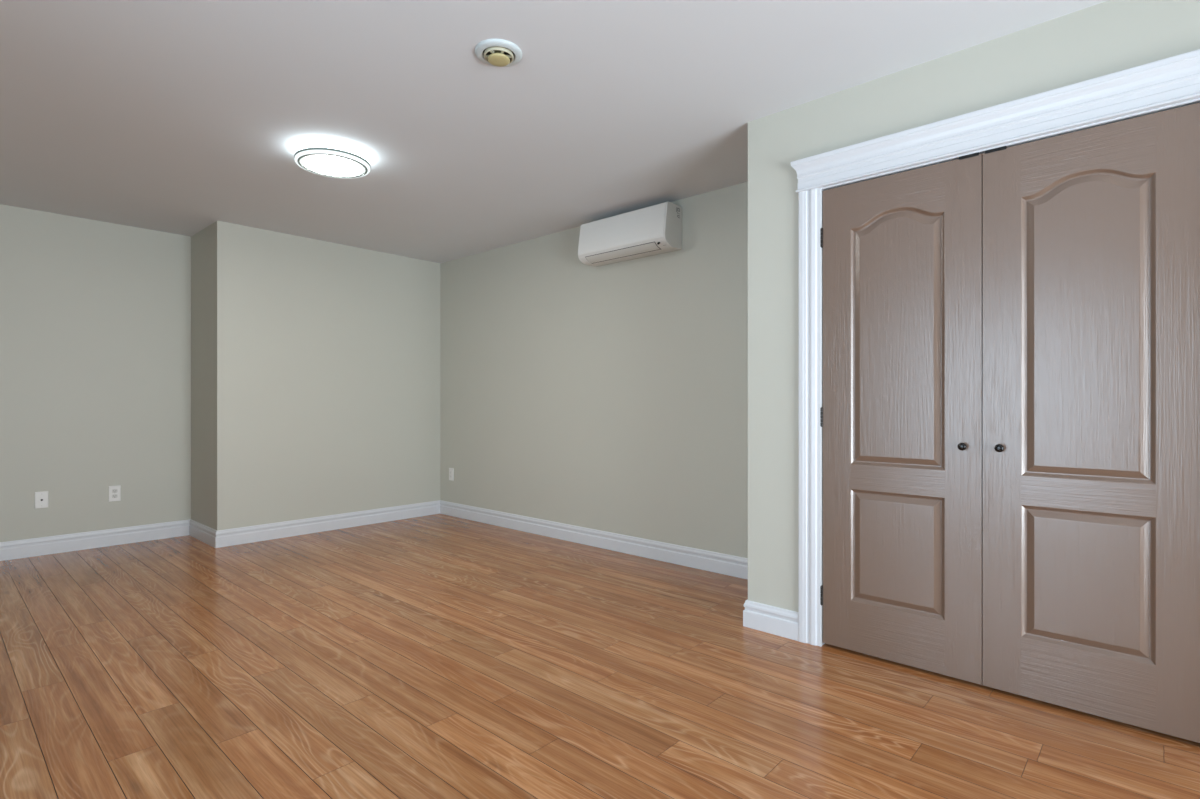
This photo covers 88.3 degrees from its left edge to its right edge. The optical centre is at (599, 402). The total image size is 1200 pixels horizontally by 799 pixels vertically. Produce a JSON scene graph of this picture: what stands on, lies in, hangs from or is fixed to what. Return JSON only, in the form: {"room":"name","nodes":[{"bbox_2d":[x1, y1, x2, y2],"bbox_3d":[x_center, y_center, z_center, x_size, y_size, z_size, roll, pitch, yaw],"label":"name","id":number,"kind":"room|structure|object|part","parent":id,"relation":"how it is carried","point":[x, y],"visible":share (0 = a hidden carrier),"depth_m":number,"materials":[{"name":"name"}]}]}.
{"room":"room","nodes":[
{"label":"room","id":0,"kind":"room"},
{"bbox_2d":[0,204,190,541],"bbox_3d":[-4.474,-0.075,3.911,0.120,2.560,3.212,0,0,42],"label":"wall","id":1,"kind":"structure","parent":0,"point":[95,316],"depth_m":4.58,"materials":[{"name":"paint"}]},
{"bbox_2d":[35,491,47,508],"bbox_3d":[-3.957,0.694,4.379,0.016,0.118,0.072,0,0,42],"label":"outlet","id":2,"kind":"object","parent":1,"relation":"attached to","point":[41,498],"visible":1,"depth_m":4.38,"materials":[{"name":"white plastic"}]},
{"bbox_2d":[0,519,189,560],"bbox_3d":[-4.383,1.022,3.909,0.016,0.126,3.092,0,0,42],"label":"baseboard","id":3,"kind":"structure","parent":1,"relation":"attached to","point":[9,550],"depth_m":4.57,"materials":[{"name":"white paint"}]},
{"bbox_2d":[109,485,120,501],"bbox_3d":[-3.682,0.694,4.687,0.008,0.118,0.072,0,0,42],"label":"power outlet","id":4,"kind":"object","parent":1,"relation":"attached to","point":[114,491],"visible":1,"depth_m":4.69,"materials":[{"name":"white plastic"}]},
{"bbox_2d":[191,221,234,530],"bbox_3d":[-3.107,-0.075,4.920,0.785,2.560,0.120,0,0,42],"label":"wall","id":5,"kind":"structure","parent":0,"point":[212,247],"depth_m":4.69,"materials":[{"name":"paint"}]},
{"bbox_2d":[189,519,216,547],"bbox_3d":[-3.103,1.022,4.824,0.682,0.126,0.016,0,0,42],"label":"baseboard","id":6,"kind":"structure","parent":5,"relation":"attached to","point":[197,530],"depth_m":4.80,"materials":[{"name":"white paint"}]},
{"bbox_2d":[235,224,439,527],"bbox_3d":[-2.213,-0.075,5.410,0.120,2.560,1.808,0,0,42],"label":"wall","id":7,"kind":"structure","parent":0,"point":[337,346],"depth_m":5.25,"materials":[{"name":"paint"}]},
{"bbox_2d":[215,500,439,547],"bbox_3d":[-2.208,1.022,5.314,0.016,0.126,1.944,0,0,42],"label":"baseboard","id":8,"kind":"structure","parent":7,"relation":"attached to","point":[249,534],"depth_m":5.16,"materials":[{"name":"white paint"}]},
{"bbox_2d":[0,0,1108,262],"bbox_3d":[-0.676,-1.415,1.844,8.521,0.120,5.260,0,0,42],"label":"ceiling","id":9,"kind":"structure","parent":0,"point":[181,117],"depth_m":2.76,"materials":[{"name":"paint"}]},
{"bbox_2d":[294,141,370,177],"bbox_3d":[-1.452,-1.317,3.362,0.381,0.075,0.381,0,0,42],"label":"ceiling light","id":10,"kind":"object","parent":9,"relation":"attached to","point":[329,159],"visible":1,"depth_m":3.29,"materials":[{"name":"white"}]},
{"bbox_2d":[300,155,365,176],"bbox_3d":[-1.452,-1.284,3.362,0.329,0.005,0.329,0,0,42],"label":"diffuser","id":11,"kind":"object","parent":10,"relation":"attached to","point":[324,165],"depth_m":3.35,"materials":[{"name":"white"}]},
{"bbox_2d":[475,39,521,66],"bbox_3d":[-0.392,-1.337,2.394,0.181,0.037,0.181,0,0,42],"label":"smoke detector","id":12,"kind":"object","parent":9,"relation":"in","point":[493,52],"visible":1,"depth_m":2.37,"materials":[{"name":"white plastic"}]},
{"bbox_2d":[440,182,747,557],"bbox_3d":[1.298,-0.075,3.522,7.856,2.560,0.120,0,0,42],"label":"wall","id":13,"kind":"structure","parent":0,"point":[613,398],"depth_m":4.58,"materials":[{"name":"paint"}]},
{"bbox_2d":[449,468,453,480],"bbox_3d":[-1.424,0.691,5.909,0.072,0.118,0.008,0,0,42],"label":"power outlet","id":14,"kind":"object","parent":13,"relation":"attached to","point":[451,470],"visible":1,"depth_m":5.90,"materials":[{"name":"white plastic"}]},
{"bbox_2d":[440,500,747,578],"bbox_3d":[-0.185,1.022,4.778,3.733,0.126,0.016,0,0,42],"label":"baseboard","id":15,"kind":"structure","parent":13,"relation":"attached to","point":[736,566],"depth_m":4.53,"materials":[{"name":"white paint"}]},
{"bbox_2d":[578,202,681,266],"bbox_3d":[0.192,-1.157,4.311,0.786,0.289,0.199,0,0,42],"label":"air conditioner","id":16,"kind":"object","parent":13,"relation":"attached to","point":[655,229],"visible":1,"depth_m":4.19,"materials":[{"name":"white plastic"}]},
{"bbox_2d":[0,514,1199,798],"bbox_3d":[-0.676,1.145,1.844,8.481,0.120,5.220,0,0,42],"label":"floor","id":17,"kind":"structure","parent":0,"point":[435,656],"depth_m":2.32,"materials":[{"name":"laminate"}]},
{"bbox_2d":[748,115,770,605],"bbox_3d":[1.004,-0.075,3.221,0.120,2.560,0.723,0,0,42],"label":"wall","id":18,"kind":"structure","parent":0,"point":[759,130],"depth_m":2.95,"materials":[{"name":"paint"}]},
{"bbox_2d":[771,0,1199,611],"bbox_3d":[2.282,-0.075,1.651,3.883,2.560,0.120,0,0,42],"label":"wall","id":19,"kind":"structure","parent":0,"point":[1111,36],"depth_m":2.53,"materials":[{"name":"paint"}]},
{"bbox_2d":[743,600,797,640],"bbox_3d":[0.803,1.022,2.903,0.282,0.126,0.016,0,0,42],"label":"baseboard","id":20,"kind":"structure","parent":19,"relation":"attached to","point":[774,620],"depth_m":2.90,"materials":[{"name":"white paint"}]},
{"bbox_2d":[820,152,982,684],"bbox_3d":[1.213,0.062,2.544,0.621,2.014,0.069,0,0,42],"label":"door","id":21,"kind":"structure","parent":19,"relation":"in","point":[901,413],"depth_m":2.52,"materials":[{"name":"brown paint"}]},
{"bbox_3d":[1.218,0.616,2.545,0.366,0.482,0.010,0,0,42],"label":"square panel","id":22,"kind":"part","parent":21,"relation":"part of","materials":[{"name":"brown paint"}]},
{"bbox_3d":[1.218,-0.264,2.545,0.366,1.066,0.010,0,0,42],"label":"arched panel","id":23,"kind":"part","parent":21,"relation":"part of","materials":[{"name":"brown paint"}]},
{"bbox_3d":[1.386,0.170,2.363,0.030,0.030,0.034,0,0,42],"label":"knob","id":24,"kind":"part","parent":21,"relation":"part of","materials":[{"name":"black metal"}]},
{"bbox_3d":[1.419,-0.940,2.373,0.067,0.011,0.034,0,0,42],"label":"catch plate","id":25,"kind":"part","parent":21,"relation":"part of","materials":[{"name":"black metal"}]},
{"bbox_2d":[790,49,1199,645],"bbox_3d":[1.468,-0.002,2.361,1.487,2.174,0.164,0,0,42],"label":"door frame","id":26,"kind":"structure","parent":19,"relation":"attached to","point":[1175,79],"depth_m":2.54,"materials":[{"name":"white paint"}]},
{"bbox_2d":[983,103,1199,742],"bbox_3d":[1.675,0.062,2.124,0.621,2.014,0.069,0,0,42],"label":"door","id":27,"kind":"structure","parent":19,"relation":"in","point":[1091,236],"depth_m":2.11,"materials":[{"name":"brown paint"}]},
{"bbox_3d":[1.484,-0.940,2.313,0.067,0.011,0.034,0,0,42],"label":"catch plate","id":28,"kind":"part","parent":27,"relation":"part of","materials":[{"name":"black metal"}]},
{"bbox_3d":[1.476,0.170,2.281,0.030,0.030,0.034,0,0,42],"label":"knob","id":29,"kind":"part","parent":27,"relation":"part of","materials":[{"name":"black metal"}]},
{"bbox_3d":[1.673,0.616,2.132,0.366,0.482,0.010,0,0,42],"label":"square panel","id":30,"kind":"part","parent":27,"relation":"part of","materials":[{"name":"brown paint"}]},
{"bbox_3d":[1.673,-0.264,2.132,0.366,1.066,0.010,0,0,42],"label":"arched panel","id":31,"kind":"part","parent":27,"relation":"part of","materials":[{"name":"brown paint"}]}
]}

